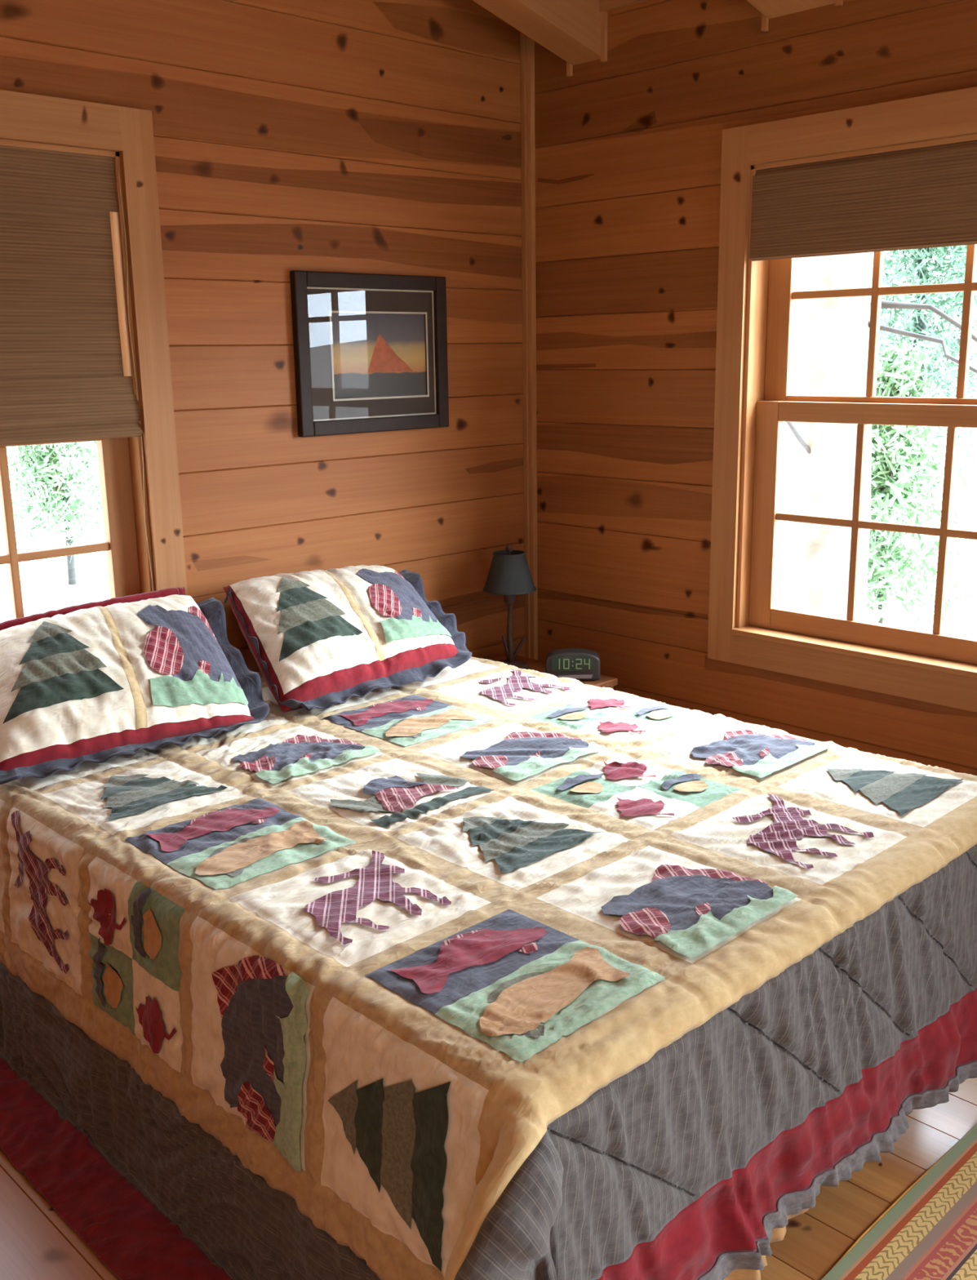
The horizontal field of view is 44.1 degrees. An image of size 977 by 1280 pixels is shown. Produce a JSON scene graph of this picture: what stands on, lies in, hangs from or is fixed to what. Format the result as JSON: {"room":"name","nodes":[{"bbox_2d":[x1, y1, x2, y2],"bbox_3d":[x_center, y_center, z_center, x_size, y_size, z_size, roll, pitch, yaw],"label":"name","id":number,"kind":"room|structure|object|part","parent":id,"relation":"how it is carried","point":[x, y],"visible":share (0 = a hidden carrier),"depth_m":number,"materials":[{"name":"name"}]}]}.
{"room":"cabin bedroom","nodes":[
{"label":"cabin bedroom","id":0,"kind":"room"},
{"bbox_2d":[0,0,524,671],"bbox_3d":[-1.478,-1.053,2.661,4.650,3.900,0.151,-14,18,-43],"label":"wall","id":1,"kind":"structure","parent":0,"point":[357,136],"depth_m":3.52,"materials":[{"name":"brown wood"}]},
{"bbox_2d":[0,89,187,618],"bbox_3d":[-1.331,-0.505,2.937,1.155,1.568,0.220,-14,18,-43],"label":"window","id":2,"kind":"structure","parent":1,"relation":"in","point":[125,135],"depth_m":3.16,"materials":[{"name":"brown wood"}]},
{"bbox_3d":[-1.314,-0.183,3.001,0.947,0.690,0.034,-14,18,-43],"label":"sash","id":3,"kind":"part","parent":2,"relation":"part of","materials":[{"name":"brown wood"}]},
{"bbox_2d":[0,145,154,591],"bbox_3d":[-1.284,-0.518,2.883,0.969,1.306,0.057,-14,18,-43],"label":"woven shade","id":4,"kind":"object","parent":2,"relation":"attached to","point":[62,378],"visible":0.95,"depth_m":3.02,"materials":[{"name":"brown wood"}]},
{"bbox_3d":[-0.928,-0.574,3.201,0.011,1.258,0.009,-14,18,-43],"label":"pull cord","id":5,"kind":"part","parent":4,"relation":"part of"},
{"bbox_2d":[289,270,448,436],"bbox_3d":[-0.350,-0.878,3.702,0.586,0.471,0.026,-14,18,-43],"label":"framed picture","id":6,"kind":"object","parent":1,"relation":"attached to","point":[371,349],"visible":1,"depth_m":3.69,"materials":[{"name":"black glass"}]},
{"bbox_2d":[331,312,426,399],"bbox_3d":[-0.335,-0.880,3.728,0.373,0.251,0.001,-14,18,-43],"label":"print","id":7,"kind":"object","parent":6,"relation":"attached to","point":[375,355],"depth_m":3.73},
{"bbox_2d":[0,1077,976,1279],"bbox_3d":[0.315,1.295,1.362,4.650,0.121,5.200,-14,18,-43],"label":"floor","id":8,"kind":"structure","parent":0,"point":[37,1243],"depth_m":2.18,"materials":[{"name":"brown wood"}]},
{"bbox_2d":[486,653,617,689],"bbox_3d":[0.139,0.347,4.048,0.310,0.485,0.505,-14,18,-43],"label":"nightstand","id":9,"kind":"object","parent":8,"relation":"on","point":[604,681],"visible":0.08,"depth_m":4.04,"materials":[{"name":"brown wood"}]},
{"bbox_2d":[483,544,536,669],"bbox_3d":[0.071,-0.111,4.025,0.177,0.419,0.177,-14,18,-43],"label":"table lamp","id":10,"kind":"object","parent":9,"relation":"on","point":[509,575],"visible":0.97,"depth_m":3.95,"materials":[{"name":"black metal"}]},
{"bbox_2d":[503,595,515,605],"bbox_3d":[0.070,-0.153,4.016,0.042,0.075,0.042,-14,18,-43],"label":"socket","id":11,"kind":"object","parent":10,"relation":"attached to","point":[509,600],"depth_m":4.00,"materials":[{"name":"black metal"}]},
{"bbox_3d":[0.069,-0.228,3.998,0.177,0.126,0.177,-14,18,-43],"label":"lamp shade","id":12,"kind":"part","parent":10,"relation":"part of","materials":[{"name":"grey fabric"}]},
{"bbox_2d":[545,648,599,680],"bbox_3d":[0.273,0.080,3.907,0.176,0.096,0.076,0,13,4],"label":"alarm clock","id":13,"kind":"object","parent":9,"relation":"on","point":[579,664],"visible":0.9,"depth_m":3.87,"materials":[{"name":"grey plastic"}]},
{"bbox_2d":[821,1123,976,1279],"bbox_3d":[1.301,1.089,1.893,1.650,0.006,1.229,-14,18,-43],"label":"rug","id":14,"kind":"object","parent":8,"relation":"on","point":[929,1232],"visible":1,"depth_m":2.12,"materials":[{"name":"multicoloured fabric"}]},
{"bbox_3d":[-0.125,0.589,2.804,1.455,0.598,1.990,-14,18,-43],"label":"bed","id":15,"kind":"object","parent":8,"relation":"on","visible":0},
{"bbox_2d":[0,656,976,1279],"bbox_3d":[-0.101,0.608,2.638,1.818,0.631,2.262,-14,18,-43],"label":"quilt","id":16,"kind":"object","parent":15,"relation":"on","point":[477,969],"visible":0.95,"depth_m":2.08,"materials":[{"name":"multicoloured fabric"}]},
{"bbox_2d":[0,586,270,784],"bbox_3d":[-0.912,0.084,2.922,0.809,0.289,0.479,-14,18,-43],"label":"pillow sham","id":17,"kind":"object","parent":16,"relation":"on","point":[99,682],"visible":1,"depth_m":2.86,"materials":[{"name":"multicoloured fabric"}]},
{"bbox_2d":[222,564,471,712],"bbox_3d":[-0.388,-0.044,3.415,0.745,0.288,0.489,-14,18,-43],"label":"pillow sham","id":18,"kind":"object","parent":16,"relation":"on","point":[319,638],"visible":1,"depth_m":3.30,"materials":[{"name":"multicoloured fabric"}]},
{"bbox_2d":[534,0,976,775],"bbox_3d":[1.904,-0.488,2.553,0.151,2.750,5.200,-14,18,-43],"label":"wall","id":19,"kind":"structure","parent":0,"point":[628,144],"depth_m":3.77,"materials":[{"name":"brown wood"}]},
{"bbox_2d":[520,31,537,659],"bbox_3d":[0.144,-0.778,4.208,0.028,2.600,0.040,-14,18,-43],"label":"trim","id":20,"kind":"structure","parent":19,"relation":"attached to","point":[527,144],"depth_m":4.13,"materials":[{"name":"brown wood"}]},
{"bbox_2d":[566,10,607,76],"bbox_3d":[0.307,-1.881,3.766,0.014,0.195,0.157,-14,18,-43],"label":"trim","id":21,"kind":"structure","parent":19,"relation":"attached to","point":[603,14],"depth_m":3.72,"materials":[{"name":"brown wood"}]},
{"bbox_2d":[599,0,648,11],"bbox_3d":[1.825,-1.619,2.223,0.020,0.035,4.900,-14,18,-43],"label":"crown molding","id":22,"kind":"structure","parent":19,"relation":"attached to","point":[604,5],"depth_m":3.66,"materials":[{"name":"brown wood"}]},
{"bbox_2d":[761,0,843,31],"bbox_3d":[0.842,-1.762,3.231,0.014,0.195,0.241,-14,18,-43],"label":"trim","id":23,"kind":"structure","parent":19,"relation":"attached to","point":[765,20],"depth_m":3.32,"materials":[{"name":"brown wood"}]},
{"bbox_2d":[707,86,976,711],"bbox_3d":[1.159,-0.633,3.311,0.220,1.568,1.155,-14,18,-43],"label":"window","id":24,"kind":"structure","parent":19,"relation":"in","point":[754,398],"depth_m":3.49,"materials":[{"name":"brown wood"}]},
{"bbox_3d":[1.169,0.031,3.469,0.220,0.018,0.975,-14,18,-43],"label":"sill","id":25,"kind":"part","parent":24,"relation":"part of","materials":[{"name":"brown wood"}]},
{"bbox_3d":[1.152,-0.311,3.376,0.034,0.690,0.947,-14,18,-43],"label":"sash","id":26,"kind":"part","parent":24,"relation":"part of","materials":[{"name":"brown wood"}]},
{"bbox_2d":[749,140,976,261],"bbox_3d":[1.106,-1.154,3.141,0.046,0.260,0.961,-14,18,-43],"label":"woven shade","id":27,"kind":"object","parent":24,"relation":"attached to","point":[925,197],"visible":0.99,"depth_m":3.21,"materials":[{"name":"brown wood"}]},
{"bbox_3d":[1.169,-0.954,3.250,0.034,0.676,0.947,-14,18,-43],"label":"sash","id":28,"kind":"part","parent":24,"relation":"part of","materials":[{"name":"brown wood"}]},
{"bbox_3d":[0.274,-1.868,0.616,4.650,1.324,5.200,-14,18,-43],"label":"ceiling","id":29,"kind":"structure","parent":0,"visible":0},
{"bbox_2d":[472,0,600,65],"bbox_3d":[-1.254,-2.076,2.164,4.350,1.305,0.127,-14,18,-43],"label":"ceiling beam","id":30,"kind":"structure","parent":29,"relation":"attached to","point":[571,29],"depth_m":3.63,"materials":[{"name":"brown wood"}]},
{"bbox_2d":[746,0,835,18],"bbox_3d":[-0.719,-1.957,1.629,4.350,1.305,0.211,-14,18,-43],"label":"ceiling beam","id":31,"kind":"structure","parent":29,"relation":"attached to","point":[771,9],"depth_m":3.24,"materials":[{"name":"brown wood"}]},
{"label":"outside","id":32,"kind":"structure","parent":0,"visible":0},
{"bbox_2d":[0,249,976,638],"bbox_3d":[0.241,-5.143,14.096,75.000,7.807,75.000,-14,18,-43],"label":"ground","id":33,"kind":"structure","parent":32,"point":[45,586],"depth_m":9.80,"materials":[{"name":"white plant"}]},
{"bbox_2d":[0,440,106,585],"bbox_3d":[-3.341,-1.600,9.275,1.279,2.595,1.327,3,14,14],"label":"pine tree","id":34,"kind":"object","parent":33,"relation":"on","point":[67,484],"visible":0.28,"depth_m":9.23,"materials":[{"name":"green plant"}]},
{"bbox_2d":[777,333,976,636],"bbox_3d":[2.341,-0.795,7.221,1.432,2.033,1.392,-5,14,-15],"label":"pine tree","id":35,"kind":"object","parent":33,"relation":"on","point":[891,453],"visible":0.5,"depth_m":7.03,"materials":[{"name":"green plant"}]},
{"bbox_2d":[781,244,976,509],"bbox_3d":[3.625,-3.335,9.861,3.656,4.718,3.710,-14,18,-43],"label":"pine tree","id":36,"kind":"object","parent":33,"relation":"on","point":[917,323],"visible":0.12,"depth_m":9.85,"materials":[{"name":"green plant"}]},
{"bbox_2d":[782,252,976,621],"bbox_3d":[1.722,-1.958,4.787,0.584,5.602,1.244,-14,18,-43],"label":"tree","id":37,"kind":"object","parent":33,"relation":"on","point":[832,335],"visible":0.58,"depth_m":5.20,"materials":[{"name":"grey plant"}]},
{"bbox_2d":[884,250,966,349],"bbox_3d":[7.260,-8.569,18.189,3.706,8.349,3.667,-5,14,-17],"label":"pine tree","id":38,"kind":"object","parent":33,"relation":"on","point":[958,292],"visible":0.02,"depth_m":18.96,"materials":[{"name":"green plant"}]},
{"bbox_2d":[884,248,976,346],"bbox_3d":[5.695,-4.614,12.671,3.080,4.869,3.033,-14,18,-43],"label":"pine tree","id":39,"kind":"object","parent":33,"relation":"on","point":[948,255],"visible":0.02,"depth_m":13.18,"materials":[{"name":"green plant"}]}
]}

